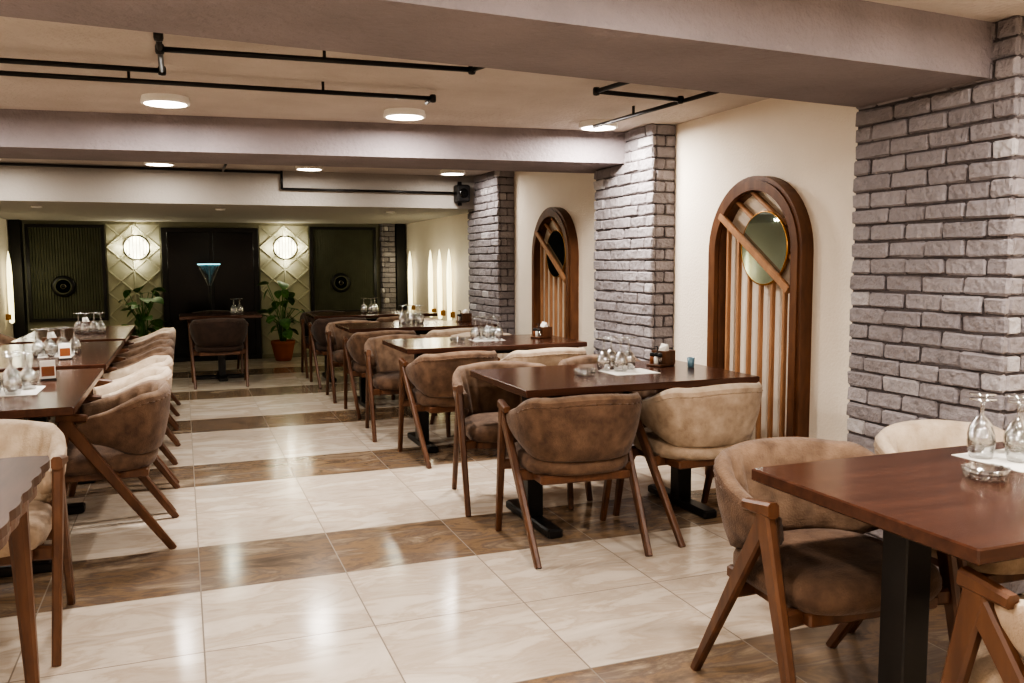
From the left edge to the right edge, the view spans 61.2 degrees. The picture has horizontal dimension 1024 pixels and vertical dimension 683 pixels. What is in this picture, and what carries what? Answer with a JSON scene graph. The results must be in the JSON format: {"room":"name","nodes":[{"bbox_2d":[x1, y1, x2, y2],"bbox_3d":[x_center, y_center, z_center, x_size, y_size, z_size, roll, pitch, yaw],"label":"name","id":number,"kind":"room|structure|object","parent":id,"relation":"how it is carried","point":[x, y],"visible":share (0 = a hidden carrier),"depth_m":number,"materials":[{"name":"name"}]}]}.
{"room":"restaurant","nodes":[
{"label":"restaurant","id":0,"kind":"room"},
{"bbox_2d":[0,218,14,337],"bbox_3d":[-3.846,-0.146,4.211,0.100,2.260,15.200,-2,6,-21],"label":"wall","id":1,"kind":"structure","parent":0,"point":[7,328],"depth_m":10.68,"materials":[{"name":"paint"}]},
{"bbox_2d":[6,252,14,323],"bbox_3d":[-6.209,-0.667,10.674,0.092,0.900,0.064,-2,6,-21],"label":"wall sconce","id":2,"kind":"object","parent":1,"relation":"attached to","point":[10,316],"visible":1,"depth_m":10.66,"materials":[{"name":"beige"}]},
{"bbox_2d":[22,220,381,357],"bbox_3d":[-4.062,-0.707,12.189,5.180,1.920,0.100,-2,6,-21],"label":"wall","id":3,"kind":"structure","parent":0,"point":[34,326],"depth_m":11.88,"materials":[{"name":"beige paint"}]},
{"bbox_2d":[24,224,107,321],"bbox_3d":[-5.863,-0.901,11.401,0.930,1.270,0.050,-2,6,-21],"label":"wall panel","id":4,"kind":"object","parent":3,"relation":"in","point":[76,252],"depth_m":11.39,"materials":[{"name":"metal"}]},
{"bbox_2d":[51,276,74,296],"bbox_3d":[-5.897,-0.722,11.366,0.280,0.280,0.031,-2,6,-21],"label":"wall ornament","id":5,"kind":"object","parent":4,"relation":"attached to","point":[62,286],"visible":1,"depth_m":11.36,"materials":[{"name":"black metal"}]},
{"bbox_2d":[105,224,162,335],"bbox_3d":[-5.104,-0.664,11.724,0.675,1.846,0.030,-2,6,-21],"label":"wall panel","id":6,"kind":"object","parent":3,"relation":"attached to","point":[124,273],"depth_m":11.69,"materials":[{"name":"beige"}]},
{"bbox_2d":[122,234,150,260],"bbox_3d":[-5.055,-1.264,11.643,0.360,0.360,0.047,-2,6,-21],"label":"wall sconce","id":7,"kind":"object","parent":3,"relation":"attached to","point":[136,247],"visible":1,"depth_m":11.63,"materials":[{"name":"beige"}]},
{"bbox_2d":[160,228,261,361],"bbox_3d":[-4.174,-0.654,12.052,1.270,1.840,0.075,-2,6,-21],"label":"wall panel","id":8,"kind":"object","parent":3,"relation":"in","point":[236,252],"depth_m":11.98,"materials":[{"name":"black metal"}]},
{"bbox_2d":[259,225,310,354],"bbox_3d":[-3.253,-0.738,12.424,0.695,1.846,0.030,-2,6,-21],"label":"wall panel","id":9,"kind":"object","parent":3,"relation":"attached to","point":[294,272],"depth_m":12.41,"materials":[{"name":"beige"}]},
{"bbox_2d":[272,235,297,259],"bbox_3d":[-3.232,-1.337,12.332,0.360,0.360,0.047,-2,6,-21],"label":"wall sconce","id":10,"kind":"object","parent":3,"relation":"attached to","point":[284,247],"visible":1,"depth_m":12.32,"materials":[{"name":"beige"}]},
{"bbox_2d":[309,227,376,311],"bbox_3d":[-2.466,-1.047,12.685,0.960,1.250,0.050,-2,6,-21],"label":"wall panel","id":11,"kind":"object","parent":3,"relation":"in","point":[350,251],"depth_m":12.68,"materials":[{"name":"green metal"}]},
{"bbox_2d":[331,273,350,291],"bbox_3d":[-2.499,-0.858,12.651,0.280,0.280,0.031,-2,6,-21],"label":"wall ornament","id":12,"kind":"object","parent":11,"relation":"attached to","point":[340,282],"visible":1,"depth_m":12.65,"materials":[{"name":"black metal"}]},
{"bbox_2d":[0,162,474,223],"bbox_3d":[-3.357,-1.715,10.219,5.180,0.440,3.900,-2,6,-21],"label":"ceiling","id":13,"kind":"structure","parent":0,"point":[63,193],"depth_m":8.67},
{"bbox_2d":[454,182,469,205],"bbox_3d":[-0.530,-1.564,9.126,0.140,0.250,0.161,-2,6,-21],"label":"wall speaker","id":14,"kind":"object","parent":13,"relation":"attached to","point":[461,192],"visible":1,"depth_m":9.06,"materials":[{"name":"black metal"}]},
{"bbox_2d":[379,224,395,310],"bbox_3d":[-1.844,-0.783,12.873,0.213,1.922,0.181,-2,6,-21],"label":"brick pillar","id":15,"kind":"structure","parent":0,"point":[387,231],"depth_m":12.77,"materials":[{"name":"grey"}]},
{"bbox_2d":[467,171,514,334],"bbox_3d":[-0.228,-0.618,9.127,0.193,2.263,0.970,-2,6,-21],"label":"brick pillar","id":16,"kind":"structure","parent":0,"point":[490,237],"depth_m":8.75,"materials":[{"name":"grey"}]},
{"bbox_2d":[0,355,1023,682],"bbox_3d":[-1.373,0.920,5.252,5.380,0.080,15.200,-2,6,-21],"label":"floor","id":17,"kind":"structure","parent":0,"point":[310,548],"depth_m":3.77,"materials":[{"name":"tile"}]},
{"bbox_2d":[8,219,27,338],"bbox_3d":[-6.354,-0.601,11.159,0.120,1.920,0.195,-2,6,-21],"label":"column","id":18,"kind":"structure","parent":17,"relation":"on","point":[15,226],"depth_m":11.06,"materials":[{"name":"metal"}]},
{"bbox_2d":[0,455,49,682],"bbox_3d":[-1.706,0.783,2.174,0.918,0.760,0.858,-2,6,-21],"label":"table","id":19,"kind":"object","parent":17,"relation":"on","point":[20,477],"visible":1,"depth_m":2.58,"materials":[{"name":"brown wood"}]},
{"bbox_2d":[0,333,50,419],"bbox_3d":[-4.421,0.294,7.684,0.614,0.773,0.648,-2,6,-21],"label":"dining chair","id":20,"kind":"object","parent":17,"relation":"on","point":[4,340],"visible":0.08,"depth_m":7.85,"materials":[{"name":"brown fabric"}]},
{"bbox_2d":[0,419,75,666],"bbox_3d":[-1.910,0.706,3.058,0.648,0.773,0.614,-2,6,-21],"label":"dining chair","id":21,"kind":"object","parent":17,"relation":"on","point":[18,438],"visible":0.8,"depth_m":3.04,"materials":[{"name":"beige fabric"}]},
{"bbox_2d":[0,368,103,577],"bbox_3d":[-2.454,0.605,4.160,0.810,0.760,1.450,-2,6,-21],"label":"dining table","id":22,"kind":"object","parent":17,"relation":"on","point":[63,396],"visible":0.39,"depth_m":3.88,"materials":[{"name":"brown wood"}]},
{"bbox_2d":[0,386,44,396],"bbox_3d":[-2.347,0.234,4.023,0.280,0.002,0.300,-2,6,-21],"label":"placemat","id":23,"kind":"object","parent":22,"relation":"on","point":[38,389],"visible":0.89,"depth_m":4.02,"materials":[{"name":"white"}]},
{"bbox_2d":[1,353,19,391],"bbox_3d":[-2.329,0.144,4.022,0.078,0.178,0.078,-2,6,-21],"label":"wine glass","id":24,"kind":"object","parent":23,"relation":"on","point":[7,371],"visible":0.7,"depth_m":4.01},
{"bbox_2d":[1,351,19,388],"bbox_3d":[-2.390,0.135,4.127,0.078,0.178,0.078,-2,6,-21],"label":"wine glass","id":25,"kind":"object","parent":23,"relation":"on","point":[7,368],"visible":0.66,"depth_m":4.11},
{"bbox_2d":[2,355,21,394],"bbox_3d":[-2.275,0.152,3.936,0.078,0.178,0.078,-2,6,-21],"label":"wine glass","id":26,"kind":"object","parent":23,"relation":"on","point":[8,373],"visible":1,"depth_m":3.93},
{"bbox_2d":[18,351,37,389],"bbox_3d":[-2.294,0.137,4.099,0.078,0.178,0.078,-2,6,-21],"label":"wine glass","id":27,"kind":"object","parent":23,"relation":"on","point":[25,368],"visible":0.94,"depth_m":4.10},
{"bbox_2d":[40,360,56,380],"bbox_3d":[-2.374,0.147,4.424,0.070,0.100,0.050,-4,7,-38],"label":"table card","id":28,"kind":"object","parent":22,"relation":"on","point":[47,368],"visible":1,"depth_m":4.42,"materials":[{"name":"white paper"}]},
{"bbox_2d":[0,341,123,484],"bbox_3d":[-3.082,0.457,5.804,0.810,0.760,1.680,-2,6,-21],"label":"dining table","id":29,"kind":"object","parent":17,"relation":"on","point":[100,354],"visible":0.23,"depth_m":5.51,"materials":[{"name":"brown wood"}]},
{"bbox_2d":[31,329,44,356],"bbox_3d":[-3.038,0.008,5.543,0.078,0.178,0.078,-2,6,-21],"label":"wine glass","id":30,"kind":"object","parent":29,"relation":"on","point":[39,341],"visible":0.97,"depth_m":5.54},
{"bbox_2d":[41,332,63,349],"bbox_3d":[-3.192,-0.009,6.031,0.100,0.125,0.140,0,5,0],"label":"condiment caddy","id":31,"kind":"object","parent":29,"relation":"on","point":[50,346],"visible":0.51,"depth_m":5.97,"materials":[{"name":"white ceramic"}]},
{"bbox_2d":[37,352,76,357],"bbox_3d":[-2.966,0.089,5.643,0.200,0.002,0.250,-2,6,-21],"label":"placemat","id":32,"kind":"object","parent":29,"relation":"on","point":[44,356],"visible":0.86,"depth_m":5.61,"materials":[{"name":"white"}]},
{"bbox_2d":[44,329,57,356],"bbox_3d":[-2.950,0.008,5.534,0.078,0.178,0.078,-2,6,-21],"label":"wine glass","id":33,"kind":"object","parent":32,"relation":"on","point":[52,341],"visible":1,"depth_m":5.53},
{"bbox_2d":[58,343,71,359],"bbox_3d":[-2.785,0.061,5.387,0.070,0.100,0.050,-4,7,-38],"label":"table card","id":34,"kind":"object","parent":29,"relation":"on","point":[64,349],"visible":1,"depth_m":5.38,"materials":[{"name":"white paper"}]},
{"bbox_2d":[9,325,135,343],"bbox_3d":[-3.736,0.303,7.516,0.810,0.760,1.600,-2,6,-21],"label":"dining table","id":35,"kind":"object","parent":17,"relation":"on","point":[113,333],"visible":0.28,"depth_m":7.26,"materials":[{"name":"brown wood"}]},
{"bbox_2d":[78,317,95,330],"bbox_3d":[-3.767,-0.157,7.678,0.100,0.125,0.140,0,5,0],"label":"condiment caddy","id":36,"kind":"object","parent":35,"relation":"on","point":[86,326],"visible":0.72,"depth_m":7.62,"materials":[{"name":"white ceramic"}]},
{"bbox_2d":[42,380,178,549],"bbox_3d":[-1.980,0.598,4.239,0.614,0.773,0.648,-2,6,-20],"label":"dining chair","id":37,"kind":"object","parent":17,"relation":"on","point":[114,438],"visible":0.9,"depth_m":4.03,"materials":[{"name":"brown fabric"}]},
{"bbox_2d":[68,355,178,492],"bbox_3d":[-2.442,0.489,5.449,0.614,0.773,0.648,-2,6,-22],"label":"dining chair","id":38,"kind":"object","parent":17,"relation":"on","point":[111,373],"visible":0.2,"depth_m":5.66,"materials":[{"name":"beige fabric"}]},
{"bbox_2d":[68,366,179,509],"bbox_3d":[-2.211,0.543,4.844,0.614,0.773,0.648,-2,6,-19],"label":"dining chair","id":39,"kind":"object","parent":17,"relation":"on","point":[104,387],"visible":0.28,"depth_m":5.05,"materials":[{"name":"beige fabric"}]},
{"bbox_2d":[109,346,180,460],"bbox_3d":[-2.673,0.434,6.054,0.614,0.773,0.648,-2,6,-18],"label":"dining chair","id":40,"kind":"object","parent":17,"relation":"on","point":[118,362],"visible":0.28,"depth_m":6.27,"materials":[{"name":"brown fabric"}]},
{"bbox_2d":[118,286,172,336],"bbox_3d":[-4.830,-0.204,11.424,0.667,1.065,0.606,-2,6,-21],"label":"potted plant","id":41,"kind":"object","parent":17,"relation":"on","point":[140,318],"visible":0.63,"depth_m":11.40,"materials":[{"name":"green plant"}]},
{"bbox_2d":[116,339,178,440],"bbox_3d":[-2.904,0.380,6.659,0.614,0.773,0.648,-2,6,-21],"label":"dining chair","id":42,"kind":"object","parent":17,"relation":"on","point":[126,353],"visible":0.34,"depth_m":6.87,"materials":[{"name":"brown fabric"}]},
{"bbox_2d":[121,332,179,425],"bbox_3d":[-3.153,0.321,7.311,0.614,0.773,0.648,-2,6,-20],"label":"dining chair","id":43,"kind":"object","parent":17,"relation":"on","point":[128,345],"visible":0.17,"depth_m":7.52,"materials":[{"name":"brown fabric"}]},
{"bbox_2d":[127,327,180,413],"bbox_3d":[-3.388,0.266,7.925,0.614,0.773,0.648,-2,6,-18],"label":"dining chair","id":44,"kind":"object","parent":17,"relation":"on","point":[132,338],"visible":0.24,"depth_m":8.14,"materials":[{"name":"beige fabric"}]},
{"bbox_2d":[187,310,243,375],"bbox_3d":[-3.679,0.009,10.742,0.648,0.773,0.614,-2,6,-21],"label":"dining chair","id":45,"kind":"object","parent":17,"relation":"on","point":[205,311],"visible":0.08,"depth_m":10.92,"materials":[{"name":"fabric"}]},
{"bbox_2d":[188,318,248,389],"bbox_3d":[-3.265,0.106,9.659,0.648,0.773,0.614,-2,6,-21],"label":"dining chair","id":46,"kind":"object","parent":17,"relation":"on","point":[211,336],"visible":1,"depth_m":9.43,"materials":[{"name":"fabric"}]},
{"bbox_2d":[179,312,261,381],"bbox_3d":[-3.425,0.056,10.191,0.900,0.760,0.700,-2,6,-21],"label":"dining table","id":47,"kind":"object","parent":17,"relation":"on","point":[221,375],"visible":0.76,"depth_m":10.09,"materials":[{"name":"brown wood"}]},
{"bbox_2d":[256,281,304,360],"bbox_3d":[-3.227,-0.293,12.049,0.676,1.113,0.645,-4,6,-35],"label":"potted plant","id":48,"kind":"object","parent":17,"relation":"on","point":[283,348],"visible":1,"depth_m":11.95,"materials":[{"name":"green plant"}]},
{"bbox_2d":[300,310,347,377],"bbox_3d":[-2.252,0.020,10.535,0.648,0.773,0.614,-2,6,-21],"label":"dining chair","id":49,"kind":"object","parent":17,"relation":"on","point":[304,319],"visible":0.27,"depth_m":10.39,"materials":[{"name":"fabric"}]},
{"bbox_2d":[308,317,367,387],"bbox_3d":[-1.927,0.097,9.686,0.648,0.773,0.614,-2,6,-21],"label":"dining chair","id":50,"kind":"object","parent":17,"relation":"on","point":[316,330],"visible":0.37,"depth_m":9.45,"materials":[{"name":"fabric"}]},
{"bbox_2d":[325,320,394,402],"bbox_3d":[-1.548,0.186,8.692,0.648,0.773,0.614,-2,6,-21],"label":"dining chair","id":51,"kind":"object","parent":17,"relation":"on","point":[334,335],"visible":0.4,"depth_m":8.61,"materials":[{"name":"brown fabric"}]},
{"bbox_2d":[306,310,437,381],"bbox_3d":[-1.660,0.041,10.246,1.420,0.760,0.750,-2,6,-21],"label":"dining table","id":52,"kind":"object","parent":17,"relation":"on","point":[371,316],"visible":0.38,"depth_m":10.06,"materials":[{"name":"brown wood"}]},
{"bbox_2d":[342,330,416,418],"bbox_3d":[-1.179,0.263,7.838,0.648,0.773,0.614,-2,6,-21],"label":"dining chair","id":53,"kind":"object","parent":17,"relation":"on","point":[354,347],"visible":0.43,"depth_m":7.60,"materials":[{"name":"brown fabric"}]},
{"bbox_2d":[369,315,425,321],"bbox_3d":[-1.292,0.071,9.926,0.648,0.773,0.614,-2,6,-21],"label":"dining chair","id":54,"kind":"object","parent":17,"relation":"on","point":[392,318],"visible":0.15,"depth_m":9.60,"materials":[{"name":"brown fabric"}]},
{"bbox_2d":[395,224,406,310],"bbox_3d":[-1.671,-0.788,12.931,0.140,1.920,0.195,-2,6,-21],"label":"column","id":55,"kind":"structure","parent":17,"relation":"on","point":[400,238],"depth_m":12.81,"materials":[{"name":"metal"}]},
{"bbox_2d":[364,334,450,441],"bbox_3d":[-0.851,0.350,6.868,0.648,0.773,0.614,-2,5,-17],"label":"dining chair","id":56,"kind":"object","parent":17,"relation":"on","point":[382,361],"visible":0.52,"depth_m":6.84,"materials":[{"name":"brown fabric"}]},
{"bbox_2d":[335,319,498,409],"bbox_3d":[-0.925,0.209,8.377,1.420,0.760,0.780,-2,6,-21],"label":"dining table","id":57,"kind":"object","parent":17,"relation":"on","point":[427,326],"visible":0.34,"depth_m":8.17,"materials":[{"name":"brown wood"}]},
{"bbox_2d":[456,309,471,321],"bbox_3d":[-0.483,-0.259,8.601,0.140,0.125,0.100,-2,6,-21],"label":"condiment caddy","id":58,"kind":"object","parent":57,"relation":"on","point":[465,316],"visible":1,"depth_m":8.57,"materials":[{"name":"brown wood"}]},
{"bbox_2d":[394,318,440,335],"bbox_3d":[-0.919,0.159,8.951,0.648,0.773,0.614,-2,6,-21],"label":"dining chair","id":59,"kind":"object","parent":17,"relation":"on","point":[421,319],"visible":0.02,"depth_m":9.16,"materials":[{"name":"beige fabric"}]},
{"bbox_2d":[398,350,505,468],"bbox_3d":[-0.425,0.424,6.035,0.648,0.773,0.614,-3,6,-25],"label":"dining chair","id":60,"kind":"object","parent":17,"relation":"on","point":[431,375],"visible":0.66,"depth_m":5.78,"materials":[{"name":"brown fabric"}]},
{"bbox_2d":[417,328,488,413],"bbox_3d":[-0.536,0.239,8.060,0.648,0.773,0.614,-2,6,-21],"label":"dining chair","id":61,"kind":"object","parent":17,"relation":"on","point":[445,332],"visible":0.11,"depth_m":7.73,"materials":[{"name":"beige fabric"}]},
{"bbox_2d":[445,331,510,421],"bbox_3d":[-0.197,0.324,7.115,0.648,0.773,0.614,-2,6,-21],"label":"dining chair","id":62,"kind":"object","parent":17,"relation":"on","point":[466,334],"visible":0.02,"depth_m":7.32,"materials":[{"name":"beige fabric"}]},
{"bbox_2d":[382,334,586,452],"bbox_3d":[-0.219,0.373,6.556,1.360,0.760,0.800,-2,6,-21],"label":"dining table","id":63,"kind":"object","parent":17,"relation":"on","point":[510,343],"visible":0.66,"depth_m":6.34,"materials":[{"name":"brown wood"}]},
{"bbox_2d":[531,322,551,338],"bbox_3d":[0.228,-0.092,6.739,0.140,0.125,0.100,-4,7,-38],"label":"condiment caddy","id":64,"kind":"object","parent":63,"relation":"on","point":[542,331],"visible":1,"depth_m":6.71,"materials":[{"name":"brown wood"}]},
{"bbox_2d":[452,361,573,516],"bbox_3d":[-0.022,0.524,4.923,0.648,0.773,0.614,-1,5,-13],"label":"dining chair","id":65,"kind":"object","parent":17,"relation":"on","point":[476,409],"visible":0.52,"depth_m":4.90,"materials":[{"name":"brown fabric"}]},
{"bbox_2d":[498,347,586,365],"bbox_3d":[0.205,0.403,6.231,0.648,0.773,0.614,-2,6,-21],"label":"dining chair","id":66,"kind":"object","parent":17,"relation":"on","point":[546,356],"visible":0.27,"depth_m":5.92,"materials":[{"name":"beige fabric"}]},
{"bbox_2d":[495,392,652,568],"bbox_3d":[0.286,0.595,4.141,0.648,0.773,0.614,-2,5,-17],"label":"dining chair","id":67,"kind":"object","parent":17,"relation":"on","point":[590,437],"visible":1,"depth_m":3.90,"materials":[{"name":"brown fabric"}]},
{"bbox_2d":[558,354,666,500],"bbox_3d":[0.603,0.492,5.244,0.648,0.773,0.614,-2,6,-21],"label":"dining chair","id":68,"kind":"object","parent":17,"relation":"on","point":[583,359],"visible":0.16,"depth_m":5.40,"materials":[{"name":"brown fabric"}]},
{"bbox_2d":[470,360,759,538],"bbox_3d":[0.522,0.546,4.631,1.290,0.760,0.840,-2,6,-21],"label":"dining table","id":69,"kind":"object","parent":17,"relation":"on","point":[559,380],"visible":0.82,"depth_m":4.45,"materials":[{"name":"brown wood"}]},
{"bbox_2d":[573,368,596,375],"bbox_3d":[0.382,0.158,4.521,0.124,0.033,0.119,-2,6,-21],"label":"glass ashtray","id":70,"kind":"object","parent":69,"relation":"on","point":[578,371],"visible":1,"depth_m":4.50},
{"bbox_2d":[604,336,617,368],"bbox_3d":[0.548,0.059,4.780,0.078,0.178,0.078,-2,6,-21],"label":"wine glass","id":71,"kind":"object","parent":69,"relation":"on","point":[608,351],"visible":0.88,"depth_m":4.77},
{"bbox_2d":[601,368,658,375],"bbox_3d":[0.627,0.162,4.637,0.260,0.002,0.220,-2,6,-21],"label":"placemat","id":72,"kind":"object","parent":69,"relation":"on","point":[634,371],"visible":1,"depth_m":4.60,"materials":[{"name":"white"}]},
{"bbox_2d":[597,337,610,370],"bbox_3d":[0.498,0.068,4.686,0.078,0.178,0.078,-2,6,-21],"label":"wine glass","id":73,"kind":"object","parent":72,"relation":"on","point":[602,352],"visible":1,"depth_m":4.68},
{"bbox_2d":[613,338,627,371],"bbox_3d":[0.585,0.070,4.655,0.078,0.178,0.078,-2,6,-21],"label":"wine glass","id":74,"kind":"object","parent":72,"relation":"on","point":[618,353],"visible":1,"depth_m":4.64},
{"bbox_2d":[621,336,635,369],"bbox_3d":[0.638,0.062,4.740,0.078,0.178,0.078,-2,6,-21],"label":"wine glass","id":75,"kind":"object","parent":72,"relation":"on","point":[626,351],"visible":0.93,"depth_m":4.73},
{"bbox_2d":[646,343,674,366],"bbox_3d":[0.843,0.074,4.905,0.140,0.125,0.100,-5,7,-43],"label":"condiment caddy","id":76,"kind":"object","parent":69,"relation":"on","point":[661,357],"visible":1,"depth_m":4.88,"materials":[{"name":"brown wood"}]},
{"bbox_2d":[687,357,694,367],"bbox_3d":[0.996,0.116,4.817,0.044,0.055,0.044,-2,6,-21],"label":"tumbler","id":77,"kind":"object","parent":69,"relation":"on","point":[690,360],"visible":1,"depth_m":4.80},
{"bbox_2d":[613,382,762,547],"bbox_3d":[0.933,0.564,4.439,0.648,0.773,0.614,-3,6,-24],"label":"dining chair","id":78,"kind":"object","parent":17,"relation":"on","point":[686,428],"visible":0.92,"depth_m":4.18,"materials":[{"name":"beige fabric"}]},
{"bbox_2d":[690,437,959,682],"bbox_3d":[0.953,0.728,2.649,0.648,0.773,0.614,-2,6,-18],"label":"dining chair","id":79,"kind":"object","parent":17,"relation":"on","point":[814,565],"visible":0.76,"depth_m":2.54,"materials":[{"name":"brown fabric"}]},
{"bbox_2d":[752,439,1023,682],"bbox_3d":[1.465,0.746,2.399,1.380,0.760,0.760,-2,6,-21],"label":"dining table","id":80,"kind":"object","parent":17,"relation":"on","point":[922,501],"visible":1,"depth_m":2.19,"materials":[{"name":"brown wood"}]},
{"bbox_2d":[967,392,995,451],"bbox_3d":[1.450,0.248,2.671,0.078,0.178,0.078,-2,6,-21],"label":"wine glass","id":81,"kind":"object","parent":80,"relation":"on","point":[976,419],"visible":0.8,"depth_m":2.67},
{"bbox_2d":[961,462,1012,481],"bbox_3d":[1.281,0.354,2.336,0.124,0.033,0.119,-2,6,-21],"label":"glass ashtray","id":82,"kind":"object","parent":80,"relation":"on","point":[1003,472],"visible":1,"depth_m":2.31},
{"bbox_2d":[951,446,1023,472],"bbox_3d":[1.524,0.347,2.568,0.320,0.002,0.240,-2,6,-21],"label":"placemat","id":83,"kind":"object","parent":80,"relation":"on","point":[999,457],"visible":0.67,"depth_m":2.57,"materials":[{"name":"white"}]},
{"bbox_2d":[967,397,996,458],"bbox_3d":[1.400,0.257,2.577,0.078,0.178,0.078,-2,6,-21],"label":"wine glass","id":84,"kind":"object","parent":83,"relation":"on","point":[990,456],"visible":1,"depth_m":2.57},
{"bbox_2d":[1003,394,1023,454],"bbox_3d":[1.540,0.252,2.630,0.078,0.178,0.078,-2,6,-21],"label":"wine glass","id":85,"kind":"object","parent":83,"relation":"on","point":[1013,421],"visible":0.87,"depth_m":2.63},
{"bbox_2d":[1005,399,1023,463],"bbox_3d":[1.484,0.262,2.524,0.078,0.178,0.078,-2,6,-21],"label":"wine glass","id":86,"kind":"object","parent":83,"relation":"on","point":[1013,401],"visible":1,"depth_m":2.53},
{"bbox_2d":[848,419,1023,632],"bbox_3d":[1.586,0.697,2.953,0.648,0.773,0.614,-2,6,-21],"label":"dining chair","id":87,"kind":"object","parent":17,"relation":"on","point":[914,435],"visible":0.2,"depth_m":3.13,"materials":[{"name":"beige fabric"}]},
{"bbox_2d":[940,566,1023,682],"bbox_3d":[1.323,0.800,1.849,0.648,0.773,0.614,-2,6,-21],"label":"dining chair","id":88,"kind":"object","parent":17,"relation":"on","point":[986,644],"visible":1,"depth_m":1.82,"materials":[{"name":"wood"}]},
{"bbox_2d":[0,0,1023,176],"bbox_3d":[-0.674,-1.252,3.175,5.380,0.100,11.200,-2,6,-21],"label":"ceiling","id":89,"kind":"structure","parent":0,"point":[490,97],"depth_m":4.53,"materials":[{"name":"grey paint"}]},
{"bbox_2d":[144,162,174,165],"bbox_3d":[-3.114,-1.579,7.639,0.256,0.040,0.256,-2,6,-21],"label":"ceiling lamp","id":90,"kind":"object","parent":89,"relation":"attached to","point":[145,163],"depth_m":7.62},
{"bbox_2d":[140,93,189,107],"bbox_3d":[-1.900,-1.320,4.742,0.256,0.040,0.256,-2,6,-21],"label":"ceiling lamp","id":91,"kind":"object","parent":89,"relation":"attached to","point":[161,100],"depth_m":4.68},
{"bbox_2d":[295,166,322,170],"bbox_3d":[-1.899,-1.628,8.098,0.256,0.040,0.256,-2,6,-21],"label":"ceiling lamp","id":92,"kind":"object","parent":89,"relation":"attached to","point":[303,168],"depth_m":8.03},
{"bbox_2d":[0,109,625,172],"bbox_3d":[-1.651,-1.323,5.750,5.180,0.220,1.100,-2,6,-21],"label":"ceiling beam","id":93,"kind":"structure","parent":89,"relation":"attached to","point":[24,134],"depth_m":5.59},
{"bbox_2d":[0,32,717,193],"bbox_3d":[-1.843,-1.340,5.791,4.757,0.191,5.427,-2,6,-21],"label":"conduit","id":94,"kind":"object","parent":89,"relation":"attached to","point":[160,48],"depth_m":4.08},
{"bbox_2d":[383,107,425,120],"bbox_3d":[-0.648,-1.370,5.215,0.256,0.040,0.256,-2,6,-21],"label":"ceiling lamp","id":95,"kind":"object","parent":89,"relation":"attached to","point":[399,113],"depth_m":5.14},
{"bbox_2d":[440,170,464,175],"bbox_3d":[-0.590,-1.680,8.593,0.256,0.040,0.256,-2,6,-21],"label":"ceiling lamp","id":96,"kind":"object","parent":89,"relation":"attached to","point":[442,172],"depth_m":8.52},
{"bbox_2d":[0,0,993,107],"bbox_3d":[-0.459,-1.048,2.631,5.180,0.210,1.100,-2,6,-21],"label":"ceiling beam","id":97,"kind":"structure","parent":89,"relation":"attached to","point":[851,53],"depth_m":2.85,"materials":[{"name":"paint"}]},
{"bbox_2d":[579,119,617,130],"bbox_3d":[0.567,-1.418,5.675,0.256,0.040,0.256,-2,6,-21],"label":"ceiling lamp","id":98,"kind":"object","parent":89,"relation":"attached to","point":[586,125],"depth_m":5.62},
{"bbox_2d":[593,123,675,456],"bbox_3d":[0.865,-0.361,6.264,0.193,2.264,0.881,-2,6,-21],"label":"brick pillar","id":99,"kind":"structure","parent":0,"point":[634,234],"depth_m":5.98,"materials":[{"name":"grey"}]},
{"bbox_2d":[405,98,1023,594],"bbox_3d":[1.089,-0.343,6.078,0.100,2.260,15.200,-2,6,-21],"label":"wall","id":100,"kind":"structure","parent":0,"point":[809,146],"depth_m":5.20,"materials":[{"name":"paint"}]},
{"bbox_2d":[408,252,414,309],"bbox_3d":[-1.454,-0.857,12.473,0.092,0.900,0.064,-2,6,-21],"label":"wall sconce","id":101,"kind":"object","parent":100,"relation":"attached to","point":[410,288],"visible":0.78,"depth_m":12.45,"materials":[{"name":"beige"}]},
{"bbox_2d":[428,251,435,316],"bbox_3d":[-1.063,-0.765,11.449,0.092,0.900,0.064,-2,6,-21],"label":"wall sconce","id":102,"kind":"object","parent":100,"relation":"attached to","point":[430,268],"visible":0.98,"depth_m":11.42,"materials":[{"name":"beige"}]},
{"bbox_2d":[437,250,444,318],"bbox_3d":[-0.910,-0.729,11.049,0.092,0.900,0.064,-2,6,-21],"label":"wall sconce","id":103,"kind":"object","parent":100,"relation":"attached to","point":[441,312],"visible":0.94,"depth_m":11.02,"materials":[{"name":"beige"}]},
{"bbox_2d":[447,249,454,319],"bbox_3d":[-0.760,-0.694,10.658,0.092,0.900,0.064,-2,6,-21],"label":"wall sconce","id":104,"kind":"object","parent":100,"relation":"attached to","point":[450,314],"visible":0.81,"depth_m":10.64,"materials":[{"name":"beige"}]},
{"bbox_2d":[532,207,578,347],"bbox_3d":[0.368,-0.275,7.721,0.090,1.830,0.870,-2,6,-21],"label":"wall decor","id":105,"kind":"object","parent":100,"relation":"attached to","point":[571,279],"visible":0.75,"depth_m":7.57,"materials":[{"name":"brown wood"}]},
{"bbox_2d":[546,230,565,277],"bbox_3d":[0.389,-0.770,7.588,0.019,0.420,0.420,-2,6,-21],"label":"round mirror","id":106,"kind":"object","parent":105,"relation":"attached to","point":[556,244],"visible":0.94,"depth_m":7.56,"materials":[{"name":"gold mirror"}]},
{"bbox_2d":[705,176,813,476],"bbox_3d":[1.403,-0.031,5.013,0.090,1.830,0.870,-2,6,-21],"label":"wall decor","id":107,"kind":"object","parent":100,"relation":"attached to","point":[801,256],"visible":0.82,"depth_m":4.84,"materials":[{"name":"brown wood"}]},
{"bbox_2d":[741,211,789,285],"bbox_3d":[1.423,-0.526,4.879,0.019,0.420,0.420,-2,6,-21],"label":"round mirror","id":108,"kind":"object","parent":107,"relation":"attached to","point":[766,231],"visible":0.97,"depth_m":4.85,"materials":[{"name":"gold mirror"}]},
{"bbox_2d":[846,15,1023,594],"bbox_3d":[1.829,-0.134,3.742,0.193,2.263,0.840,-2,6,-21],"label":"brick pillar","id":109,"kind":"structure","parent":0,"point":[937,281],"depth_m":3.59,"materials":[{"name":"grey"}]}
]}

